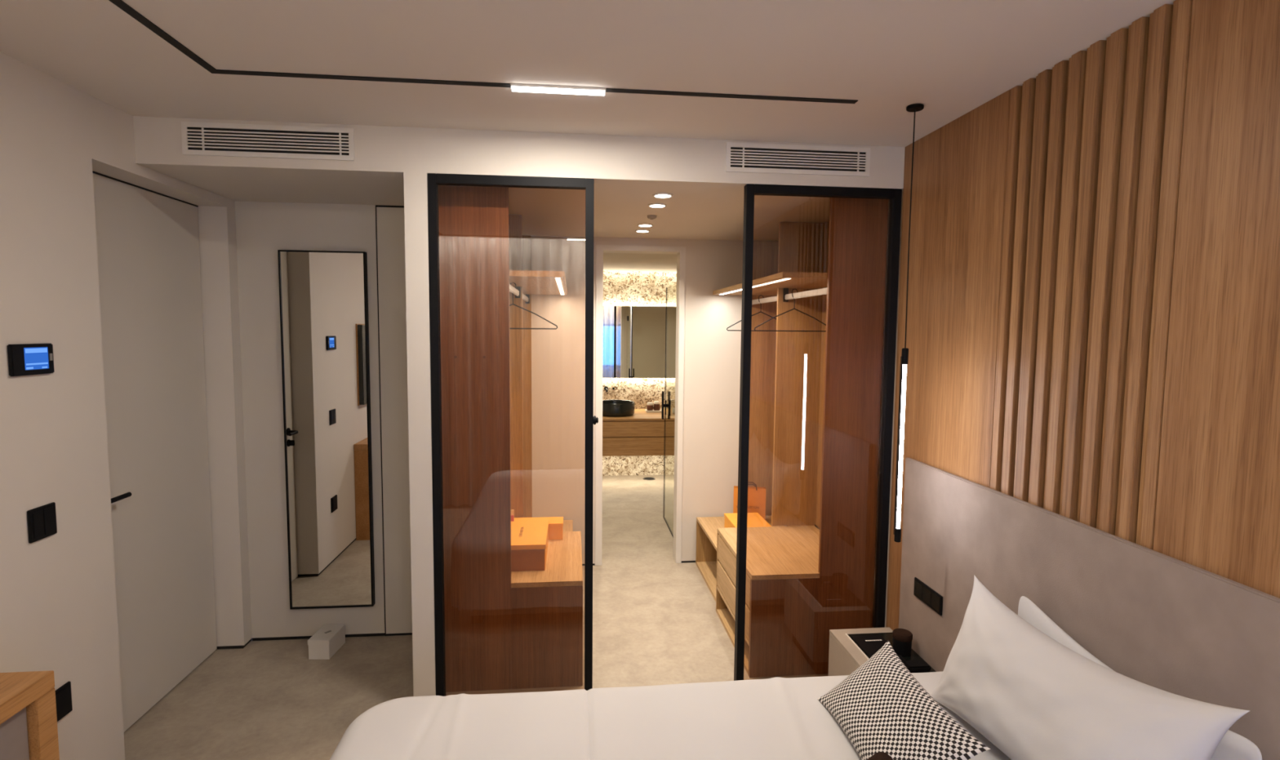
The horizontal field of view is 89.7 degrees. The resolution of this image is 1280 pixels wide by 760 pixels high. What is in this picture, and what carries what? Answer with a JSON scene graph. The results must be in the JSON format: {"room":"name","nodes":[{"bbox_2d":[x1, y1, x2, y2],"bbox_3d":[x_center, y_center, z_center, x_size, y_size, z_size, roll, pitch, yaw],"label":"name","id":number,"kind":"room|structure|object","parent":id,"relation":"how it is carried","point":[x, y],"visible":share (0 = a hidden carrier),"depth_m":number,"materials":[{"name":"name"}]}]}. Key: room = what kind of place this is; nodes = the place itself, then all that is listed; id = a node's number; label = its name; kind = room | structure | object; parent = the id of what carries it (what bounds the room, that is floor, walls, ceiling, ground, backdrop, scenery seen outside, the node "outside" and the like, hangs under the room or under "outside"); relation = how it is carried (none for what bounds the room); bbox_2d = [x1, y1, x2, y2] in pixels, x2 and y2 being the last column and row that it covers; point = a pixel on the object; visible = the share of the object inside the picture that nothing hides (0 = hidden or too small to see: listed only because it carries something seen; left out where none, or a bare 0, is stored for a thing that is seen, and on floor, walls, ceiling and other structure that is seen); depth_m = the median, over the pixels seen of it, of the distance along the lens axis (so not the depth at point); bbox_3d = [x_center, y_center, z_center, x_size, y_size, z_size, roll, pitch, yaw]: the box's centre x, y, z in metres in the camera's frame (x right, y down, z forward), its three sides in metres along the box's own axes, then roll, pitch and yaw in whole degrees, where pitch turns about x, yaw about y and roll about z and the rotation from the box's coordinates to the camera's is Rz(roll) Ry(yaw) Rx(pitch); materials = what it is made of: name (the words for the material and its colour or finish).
{"room":"bedroom","nodes":[
{"label":"bedroom","id":0,"kind":"room"},
{"bbox_2d":[0,51,251,759],"bbox_3d":[-1.941,0.196,1.132,0.374,2.600,4.116,0,4,-6],"label":"wall","id":1,"kind":"structure","parent":0,"point":[58,602],"depth_m":2.11,"materials":[{"name":"white paint"}]},
{"bbox_2d":[7,343,54,376],"bbox_3d":[-1.829,-0.062,1.936,0.015,0.093,0.152,0,4,-6],"label":"thermostat","id":2,"kind":"object","parent":1,"relation":"attached to","point":[24,359],"visible":1,"depth_m":1.92,"materials":[{"name":"black plastic"}]},
{"bbox_2d":[26,502,57,543],"bbox_3d":[-1.836,0.437,1.979,0.011,0.100,0.100,0,4,-6],"label":"wall switch","id":3,"kind":"object","parent":1,"relation":"attached to","point":[42,520],"visible":1,"depth_m":1.97,"materials":[{"name":"black plastic"}]},
{"bbox_2d":[55,681,72,721],"bbox_3d":[-1.843,1.029,2.042,0.011,0.100,0.100,0,4,-6],"label":"wall switch","id":4,"kind":"object","parent":1,"relation":"attached to","point":[63,694],"visible":0.6,"depth_m":2.06,"materials":[{"name":"black plastic"}]},
{"bbox_2d":[92,170,216,650],"bbox_3d":[-2.066,0.293,2.682,0.047,2.165,0.860,0,4,-6],"label":"trim","id":5,"kind":"structure","parent":1,"relation":"attached to","point":[95,172],"depth_m":2.65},
{"bbox_2d":[92,173,217,732],"bbox_3d":[-2.031,0.294,2.685,0.117,2.152,0.852,0,4,-6],"label":"door","id":6,"kind":"structure","parent":1,"relation":"in","point":[148,242],"depth_m":2.71,"materials":[{"name":"white paint"}]},
{"bbox_2d":[216,639,251,649],"bbox_3d":[-1.952,1.483,1.232,0.356,0.018,4.116,0,4,-6],"label":"baseboard","id":7,"kind":"structure","parent":1,"relation":"attached to","point":[247,642],"depth_m":3.21,"materials":[{"name":"black"}]},
{"bbox_2d":[235,200,385,638],"bbox_3d":[-1.602,0.181,3.307,1.500,2.300,0.150,0,4,-6],"label":"wall","id":8,"kind":"structure","parent":0,"point":[263,228],"depth_m":3.21,"materials":[{"name":"white paint"}]},
{"bbox_2d":[252,632,385,640],"bbox_3d":[-1.659,1.321,3.368,0.654,0.018,0.094,0,4,-6],"label":"baseboard","id":9,"kind":"structure","parent":8,"relation":"attached to","point":[383,633],"depth_m":3.31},
{"bbox_2d":[277,249,375,609],"bbox_3d":[-1.561,0.263,3.223,0.404,1.794,0.037,0,4,-6],"label":"wall mirror","id":10,"kind":"object","parent":8,"relation":"attached to","point":[323,295],"visible":1,"depth_m":3.21,"materials":[{"name":"black mirror"}]},
{"bbox_2d":[375,204,412,635],"bbox_3d":[-1.163,0.234,3.298,0.316,2.205,0.027,0,4,-6],"label":"trim","id":11,"kind":"structure","parent":8,"relation":"attached to","point":[376,206],"depth_m":3.27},
{"bbox_2d":[376,207,412,633],"bbox_3d":[-1.160,0.232,3.298,0.310,2.184,0.028,0,4,-6],"label":"door","id":12,"kind":"structure","parent":8,"relation":"in","point":[390,220],"depth_m":3.27,"materials":[{"name":"white paint"}]},
{"bbox_2d":[403,172,435,696],"bbox_3d":[-0.977,0.222,3.467,0.089,2.205,1.757,0,4,-6],"label":"wall partition","id":13,"kind":"structure","parent":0,"point":[415,184],"depth_m":2.59,"materials":[{"name":"white paint"}]},
{"bbox_2d":[124,475,828,759],"bbox_3d":[-0.340,1.401,3.251,4.400,0.100,8.300,0,4,-6],"label":"floor","id":14,"kind":"structure","parent":0,"point":[656,621],"depth_m":3.06,"materials":[{"name":"beige concrete"}]},
{"bbox_2d":[0,670,59,759],"bbox_3d":[-1.566,1.153,0.913,0.324,0.732,1.456,0,4,-6],"label":"console","id":15,"kind":"object","parent":14,"relation":"on","point":[28,730],"visible":1,"depth_m":1.57,"materials":[{"name":"brown wood"}]},
{"bbox_2d":[307,623,345,659],"bbox_3d":[-1.551,1.296,3.192,0.104,0.097,0.174,1,4,0],"label":"box","id":16,"kind":"object","parent":14,"relation":"on","point":[324,643],"visible":1,"depth_m":3.13,"materials":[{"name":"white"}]},
{"bbox_2d":[438,185,567,692],"bbox_3d":[-0.669,0.222,3.514,0.530,2.203,1.484,0,4,-6],"label":"wardrobe","id":17,"kind":"object","parent":14,"relation":"on","point":[486,364],"visible":0.93,"depth_m":2.78,"materials":[{"name":"brown wood"}]},
{"bbox_2d":[509,282,557,329],"bbox_3d":[-0.622,-0.364,3.154,0.436,0.228,0.005,0,4,-6],"label":"clothes hanger","id":18,"kind":"object","parent":17,"relation":"hanging from","point":[511,282],"visible":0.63,"depth_m":3.17,"materials":[{"name":"black metal"}]},
{"bbox_2d":[509,270,566,287],"bbox_3d":[-0.621,-0.483,3.090,0.522,0.025,0.697,0,4,-6],"label":"shelf","id":19,"kind":"object","parent":17,"relation":"attached to","point":[522,278],"depth_m":2.88,"materials":[{"name":"brown wood"}]},
{"bbox_2d":[521,286,567,294],"bbox_3d":[-0.695,-0.539,3.805,0.522,0.025,0.742,0,4,-6],"label":"shelf","id":20,"kind":"object","parent":17,"relation":"attached to","point":[526,290],"depth_m":3.78,"materials":[{"name":"brown wood"}]},
{"bbox_2d":[426,173,598,696],"bbox_3d":[-0.509,0.290,2.653,0.671,2.204,0.049,0,4,-6],"label":"sliding door frame","id":21,"kind":"structure","parent":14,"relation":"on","point":[434,180],"depth_m":2.61,"materials":[{"name":"black metal"}]},
{"bbox_2d":[511,531,582,688],"bbox_3d":[-0.595,1.108,3.204,0.607,0.486,0.712,0,4,-6],"label":"cabinet","id":22,"kind":"object","parent":14,"relation":"on","point":[547,605],"visible":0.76,"depth_m":2.87,"materials":[{"name":"brown wood"}]},
{"bbox_2d":[511,518,548,571],"bbox_3d":[-0.614,0.805,3.165,0.316,0.123,0.410,0,4,-6],"label":"box","id":23,"kind":"object","parent":22,"relation":"on","point":[529,537],"visible":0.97,"depth_m":2.99,"materials":[{"name":"orange cardboard"}]},
{"bbox_2d":[511,509,514,521],"bbox_3d":[-0.690,0.701,3.326,0.078,0.058,0.010,0,4,-6],"label":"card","id":24,"kind":"object","parent":23,"relation":"on","point":[512,510],"visible":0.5,"depth_m":3.33,"materials":[{"name":"pink paper"}]},
{"bbox_2d":[514,516,563,539],"bbox_3d":[-0.570,0.800,3.462,0.311,0.088,0.124,0,4,-6],"label":"box","id":25,"kind":"object","parent":22,"relation":"on","point":[555,523],"visible":0.43,"depth_m":3.42,"materials":[{"name":"orange cardboard"}]},
{"bbox_2d":[563,520,573,531],"bbox_3d":[-0.694,1.130,3.933,0.562,0.328,0.743,0,4,-6],"label":"bench","id":26,"kind":"object","parent":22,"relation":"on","point":[567,524],"visible":0.06,"depth_m":4.19,"materials":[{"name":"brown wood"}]},
{"bbox_2d":[642,477,655,479],"bbox_3d":[0.098,1.066,6.951,0.136,0.004,0.136,0,4,-6],"label":"floor drain","id":27,"kind":"object","parent":14,"relation":"on","point":[644,478],"visible":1,"depth_m":6.94,"materials":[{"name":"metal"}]},
{"bbox_2d":[695,515,785,601],"bbox_3d":[0.693,1.131,4.078,0.543,0.328,0.743,0,4,-6],"label":"bench","id":28,"kind":"object","parent":14,"relation":"on","point":[707,527],"visible":0.19,"depth_m":4.33,"materials":[{"name":"brown wood"}]},
{"bbox_2d":[724,512,771,528],"bbox_3d":[0.679,0.927,3.998,0.224,0.090,0.411,0,4,-6],"label":"box","id":29,"kind":"object","parent":28,"relation":"on","point":[753,519],"visible":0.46,"depth_m":4.05,"materials":[{"name":"orange cardboard"}]},
{"bbox_2d":[733,481,765,519],"bbox_3d":[0.732,0.817,4.305,0.210,0.263,0.090,1,4,8],"label":"paper bag","id":30,"kind":"object","parent":28,"relation":"on","point":[756,495],"visible":0.42,"depth_m":4.27,"materials":[{"name":"orange paper"}]},
{"bbox_2d":[715,525,819,677],"bbox_3d":[0.756,1.109,3.345,0.570,0.486,0.712,0,4,-6],"label":"drawer cabinet","id":31,"kind":"object","parent":14,"relation":"on","point":[782,589],"visible":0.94,"depth_m":3.00,"materials":[{"name":"brown wood"}]},
{"bbox_2d":[716,586,749,644],"bbox_3d":[0.755,1.204,3.354,0.570,0.016,0.670,0,4,-6],"label":"niche shelf","id":32,"kind":"object","parent":31,"relation":"attached to","point":[718,590],"depth_m":3.38,"materials":[{"name":"brown wood"}]},
{"bbox_2d":[712,197,888,674],"bbox_3d":[0.789,0.223,3.667,0.471,2.203,1.481,0,4,-6],"label":"wardrobe","id":33,"kind":"object","parent":14,"relation":"on","point":[815,405],"visible":0.77,"depth_m":3.00,"materials":[{"name":"brown wood"}]},
{"bbox_2d":[712,283,777,295],"bbox_3d":[0.756,-0.552,3.955,0.463,0.025,0.742,0,4,-6],"label":"shelf","id":34,"kind":"object","parent":33,"relation":"attached to","point":[735,290],"depth_m":3.93,"materials":[{"name":"brown wood"}]},
{"bbox_2d":[726,294,776,331],"bbox_3d":[0.761,-0.422,4.060,0.436,0.228,0.005,0,4,-6],"label":"clothes hanger","id":35,"kind":"object","parent":33,"relation":"hanging from","point":[760,295],"visible":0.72,"depth_m":4.05,"materials":[{"name":"black metal"}]},
{"bbox_2d":[754,288,826,332],"bbox_3d":[0.825,-0.373,3.445,0.436,0.228,0.005,0,4,-6],"label":"clothes hanger","id":36,"kind":"object","parent":33,"relation":"hanging from","point":[793,289],"visible":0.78,"depth_m":3.44,"materials":[{"name":"black metal"}]},
{"bbox_2d":[752,271,827,288],"bbox_3d":[0.830,-0.496,3.240,0.463,0.025,0.697,0,4,-6],"label":"shelf","id":37,"kind":"object","parent":33,"relation":"attached to","point":[783,280],"depth_m":3.12,"materials":[{"name":"brown wood"}]},
{"bbox_2d":[733,183,902,680],"bbox_3d":[0.761,0.291,2.788,0.670,2.204,0.044,0,4,-6],"label":"sliding door frame","id":38,"kind":"structure","parent":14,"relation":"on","point":[895,196],"depth_m":2.75,"materials":[{"name":"black metal"}]},
{"bbox_2d":[827,626,936,675],"bbox_3d":[0.967,1.248,2.586,0.270,0.329,0.409,0,4,-6],"label":"nightstand","id":39,"kind":"object","parent":14,"relation":"on","point":[846,655],"visible":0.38,"depth_m":2.67,"materials":[{"name":"beige paint"}]},
{"bbox_2d":[850,634,906,662],"bbox_3d":[0.962,1.085,2.575,0.130,0.005,0.270,0,4,-6],"label":"menu card","id":40,"kind":"object","parent":39,"relation":"on","point":[870,645],"visible":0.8,"depth_m":2.64,"materials":[{"name":"black paper"}]},
{"bbox_2d":[892,628,912,656],"bbox_3d":[1.046,1.046,2.569,0.075,0.084,0.075,0,4,-6],"label":"cup","id":41,"kind":"object","parent":39,"relation":"on","point":[902,637],"visible":0.95,"depth_m":2.54,"materials":[{"name":"black ceramic"}]},
{"bbox_2d":[902,659,930,672],"bbox_3d":[1.051,1.087,2.448,0.090,0.022,0.059,0,4,-6],"label":"glasses case","id":42,"kind":"object","parent":39,"relation":"on","point":[918,665],"visible":0.84,"depth_m":2.43,"materials":[{"name":"black leather"}]},
{"bbox_3d":[0.260,1.291,1.172,1.962,0.450,1.730,0,4,-6],"label":"bed","id":43,"kind":"object","parent":14,"relation":"on","visible":0},
{"bbox_2d":[329,671,1011,759],"bbox_3d":[0.224,1.211,1.185,2.008,0.370,1.859,0,4,-6],"label":"duvet","id":44,"kind":"object","parent":43,"relation":"on","point":[777,717],"visible":0.77,"depth_m":1.83,"materials":[{"name":"white fabric"}]},
{"bbox_2d":[866,751,893,759],"bbox_3d":[0.511,0.922,1.373,0.196,0.163,0.159,-1,5,-13],"label":"cushion","id":45,"kind":"object","parent":44,"relation":"on","point":[879,755],"visible":1,"depth_m":1.44,"materials":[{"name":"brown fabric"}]},
{"bbox_2d":[817,640,990,759],"bbox_3d":[0.665,0.902,1.707,0.215,0.184,0.516,0,4,-4],"label":"cushion","id":46,"kind":"object","parent":44,"relation":"on","point":[880,706],"visible":0.99,"depth_m":1.66,"materials":[{"name":"fabric"}]},
{"bbox_2d":[930,574,1249,759],"bbox_3d":[1.010,0.797,1.591,0.238,0.436,0.849,0,4,-6],"label":"pillow","id":47,"kind":"object","parent":44,"relation":"on","point":[1033,696],"visible":1,"depth_m":1.50,"materials":[{"name":"white fabric"}]},
{"bbox_2d":[1017,595,1262,759],"bbox_3d":[1.162,0.831,1.590,0.080,0.335,0.683,0,4,-6],"label":"pillow","id":48,"kind":"object","parent":44,"relation":"on","point":[1233,746],"visible":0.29,"depth_m":1.67,"materials":[{"name":"white fabric"}]},
{"bbox_2d":[0,0,1175,146],"bbox_3d":[-0.234,-0.931,0.807,3.500,0.173,3.493,0,4,-6],"label":"ceiling","id":49,"kind":"structure","parent":0,"point":[951,58],"depth_m":1.84,"materials":[{"name":"paint"}]},
{"bbox_2d":[108,0,857,103],"bbox_3d":[-0.166,-0.847,0.874,2.055,0.003,2.439,0,4,-6],"label":"track","id":50,"kind":"object","parent":49,"relation":"attached to","point":[121,4],"visible":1,"depth_m":2.01,"materials":[{"name":"black metal"}]},
{"bbox_2d":[511,83,605,95],"bbox_3d":[-0.262,-0.934,2.073,0.301,0.014,0.032,0,4,-6],"label":"lamp","id":51,"kind":"object","parent":50,"relation":"attached to","point":[515,87],"visible":1,"depth_m":2.06,"materials":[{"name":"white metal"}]},
{"bbox_2d":[893,103,924,542],"bbox_3d":[0.939,-0.178,2.273,0.056,1.532,0.056,0,4,-6],"label":"pendant lamp","id":52,"kind":"object","parent":49,"relation":"hanging from","point":[914,108],"visible":1,"depth_m":2.29,"materials":[{"name":"black metal"}]},
{"bbox_2d":[896,364,906,528],"bbox_3d":[0.936,0.240,2.306,0.014,0.592,0.014,0,4,-6],"label":"diffuser","id":53,"kind":"object","parent":52,"relation":"attached to","point":[903,367],"depth_m":2.30,"materials":[{"name":"white plastic"}]},
{"bbox_2d":[602,271,676,475],"bbox_3d":[-0.333,-0.247,7.046,2.700,2.600,0.120,0,4,-6],"label":"stone wall","id":54,"kind":"structure","parent":0,"point":[620,288],"depth_m":7.02,"materials":[{"name":"beige stone"}]},
{"bbox_2d":[604,386,614,391],"bbox_3d":[-0.324,0.100,6.908,0.114,0.045,0.208,0,4,-6],"label":"faucet","id":55,"kind":"object","parent":54,"relation":"attached to","point":[606,388],"visible":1,"depth_m":6.99,"materials":[{"name":"black metal"}]},
{"bbox_2d":[602,408,675,456],"bbox_3d":[-0.069,0.530,6.678,1.950,0.368,0.775,0,4,-6],"label":"vanity","id":56,"kind":"object","parent":54,"relation":"attached to","point":[642,433],"visible":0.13,"depth_m":6.30,"materials":[{"name":"brown wood"}]},
{"bbox_2d":[602,408,675,421],"bbox_3d":[-0.067,0.357,6.664,1.950,0.022,0.775,0,4,-6],"label":"countertop","id":57,"kind":"structure","parent":56,"relation":"on","point":[639,414],"depth_m":6.37,"materials":[{"name":"brown wood"}]},
{"bbox_2d":[602,400,635,417],"bbox_3d":[-0.251,0.287,6.551,0.396,0.133,0.396,0,4,-6],"label":"basin","id":58,"kind":"object","parent":57,"relation":"in","point":[611,408],"visible":0.77,"depth_m":6.38,"materials":[{"name":"black ceramic"}]},
{"bbox_2d":[644,408,661,412],"bbox_3d":[0.149,0.326,6.813,0.180,0.022,0.130,0,4,-6],"label":"tray","id":59,"kind":"object","parent":57,"relation":"on","point":[646,410],"visible":0.6,"depth_m":6.75,"materials":[{"name":"ceramic"}]},
{"bbox_2d":[646,402,653,410],"bbox_3d":[0.106,0.281,6.805,0.072,0.087,0.072,0,4,-6],"label":"jar","id":60,"kind":"object","parent":59,"relation":"on","point":[650,405],"visible":1,"depth_m":6.78,"materials":[{"name":"glass"}]},
{"bbox_2d":[653,400,660,410],"bbox_3d":[0.178,0.275,6.812,0.072,0.099,0.072,0,4,-6],"label":"jar","id":61,"kind":"object","parent":59,"relation":"on","point":[656,406],"visible":1,"depth_m":6.78,"materials":[{"name":"glass"}]},
{"bbox_2d":[602,306,675,377],"bbox_3d":[-0.172,-0.409,6.956,1.700,0.774,0.064,0,4,-6],"label":"bathroom mirror","id":62,"kind":"object","parent":54,"relation":"attached to","point":[634,336],"visible":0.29,"depth_m":6.94,"materials":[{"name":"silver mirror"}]},
{"bbox_2d":[603,252,676,271],"bbox_3d":[-0.184,-1.200,5.625,2.700,0.278,2.580,0,4,-6],"label":"ceiling","id":63,"kind":"structure","parent":0,"point":[640,262],"depth_m":5.93,"materials":[{"name":"white paint"}]},
{"bbox_2d":[530,235,771,564],"bbox_3d":[-0.049,0.105,4.380,2.012,2.286,0.120,0,4,-6],"label":"wall","id":64,"kind":"structure","parent":0,"point":[712,352],"depth_m":4.32,"materials":[{"name":"white paint"}]},
{"bbox_2d":[133,115,905,241],"bbox_3d":[-0.463,-1.073,3.419,3.038,0.395,1.757,0,4,-6],"label":"bulkhead","id":65,"kind":"object","parent":64,"relation":"attached to","point":[707,201],"depth_m":2.63,"materials":[{"name":"white paint"}]},
{"bbox_2d":[181,121,354,160],"bbox_3d":[-1.407,-0.906,2.444,0.618,0.120,0.007,0,4,-6],"label":"air vent","id":66,"kind":"object","parent":65,"relation":"in","point":[206,139],"visible":1,"depth_m":2.44,"materials":[{"name":"white metal"}]},
{"bbox_2d":[635,229,650,232],"bbox_3d":[0.016,-0.906,3.918,0.092,0.007,0.092,0,4,-6],"label":"recessed light","id":67,"kind":"object","parent":65,"relation":"in","point":[637,230],"visible":1,"depth_m":3.91,"materials":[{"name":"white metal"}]},
{"bbox_2d":[637,223,653,226],"bbox_3d":[0.030,-0.890,3.705,0.092,0.007,0.092,0,4,-6],"label":"recessed light","id":68,"kind":"object","parent":65,"relation":"in","point":[638,224],"visible":1,"depth_m":3.69,"materials":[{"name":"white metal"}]},
{"bbox_2d":[639,224,651,226],"bbox_3d":[0.030,-0.889,3.705,0.071,0.004,0.071,0,4,-6],"label":"diffuser","id":69,"kind":"object","parent":68,"relation":"attached to","point":[640,225],"depth_m":3.70,"materials":[{"name":"white plastic"}]},
{"bbox_2d":[647,214,657,219],"bbox_3d":[0.063,-0.861,3.410,0.052,0.019,0.052,0,4,-6],"label":"smoke detector","id":70,"kind":"object","parent":65,"relation":"attached to","point":[649,216],"visible":1,"depth_m":3.39,"materials":[{"name":"beige paint"}]},
{"bbox_2d":[648,203,666,208],"bbox_3d":[0.084,-0.844,3.115,0.092,0.007,0.092,0,4,-6],"label":"recessed light","id":71,"kind":"object","parent":65,"relation":"in","point":[651,205],"visible":1,"depth_m":3.10,"materials":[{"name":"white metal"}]},
{"bbox_2d":[649,204,664,207],"bbox_3d":[0.084,-0.843,3.115,0.071,0.004,0.071,0,4,-6],"label":"diffuser","id":72,"kind":"object","parent":71,"relation":"attached to","point":[651,206],"depth_m":3.11,"materials":[{"name":"white plastic"}]},
{"bbox_2d":[652,192,673,198],"bbox_3d":[0.102,-0.825,2.883,0.092,0.007,0.092,0,4,-6],"label":"recessed light","id":73,"kind":"object","parent":65,"relation":"in","point":[659,195],"visible":1,"depth_m":2.87,"materials":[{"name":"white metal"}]},
{"bbox_2d":[654,194,671,197],"bbox_3d":[0.102,-0.825,2.883,0.071,0.004,0.071,0,4,-6],"label":"diffuser","id":74,"kind":"object","parent":73,"relation":"attached to","point":[655,195],"depth_m":2.88,"materials":[{"name":"white plastic"}]},
{"bbox_2d":[725,142,870,176],"bbox_3d":[0.655,-0.910,2.659,0.612,0.116,0.007,0,4,-6],"label":"air vent","id":75,"kind":"object","parent":65,"relation":"in","point":[754,157],"visible":1,"depth_m":2.66,"materials":[{"name":"white metal"}]},
{"bbox_2d":[582,560,694,565],"bbox_3d":[-0.325,1.252,4.433,1.409,0.014,0.096,0,4,-6],"label":"baseboard","id":76,"kind":"structure","parent":64,"relation":"attached to","point":[593,564],"depth_m":4.45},
{"bbox_2d":[595,244,685,565],"bbox_3d":[-0.008,0.184,4.390,0.595,2.155,0.131,0,4,-6],"label":"trim","id":77,"kind":"structure","parent":64,"relation":"attached to","point":[680,251],"depth_m":4.33,"materials":[{"name":"white wood"}]},
{"bbox_2d":[785,0,1279,630],"bbox_3d":[1.294,0.159,1.988,0.214,2.600,5.150,0,4,-6],"label":"wall","id":78,"kind":"structure","parent":0,"point":[1093,331],"depth_m":1.65,"materials":[{"name":"brown wood"}]},
{"bbox_2d":[898,457,1279,759],"bbox_3d":[1.245,0.970,1.315,0.020,1.086,2.800,0,4,-6],"label":"headboard","id":79,"kind":"object","parent":78,"relation":"attached to","point":[1157,620],"visible":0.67,"depth_m":1.68,"materials":[{"name":"beige fabric"}]},
{"bbox_2d":[913,577,942,615],"bbox_3d":[1.109,0.832,2.482,0.009,0.074,0.192,0,4,-6],"label":"wall socket","id":80,"kind":"object","parent":79,"relation":"attached to","point":[922,591],"visible":1,"depth_m":2.47,"materials":[{"name":"black plastic"}]},
{"bbox_3d":[-0.062,0.107,4.449,2.700,2.300,0.020,0,4,-6],"label":"wall","id":81,"kind":"structure","parent":0,"visible":0},
{"bbox_2d":[661,287,673,537],"bbox_3d":[0.261,0.238,4.986,0.068,1.953,0.907,0,4,-6],"label":"shower door","id":82,"kind":"structure","parent":81,"relation":"attached to","point":[664,393],"depth_m":5.40,"materials":[{"name":"clear glass"}]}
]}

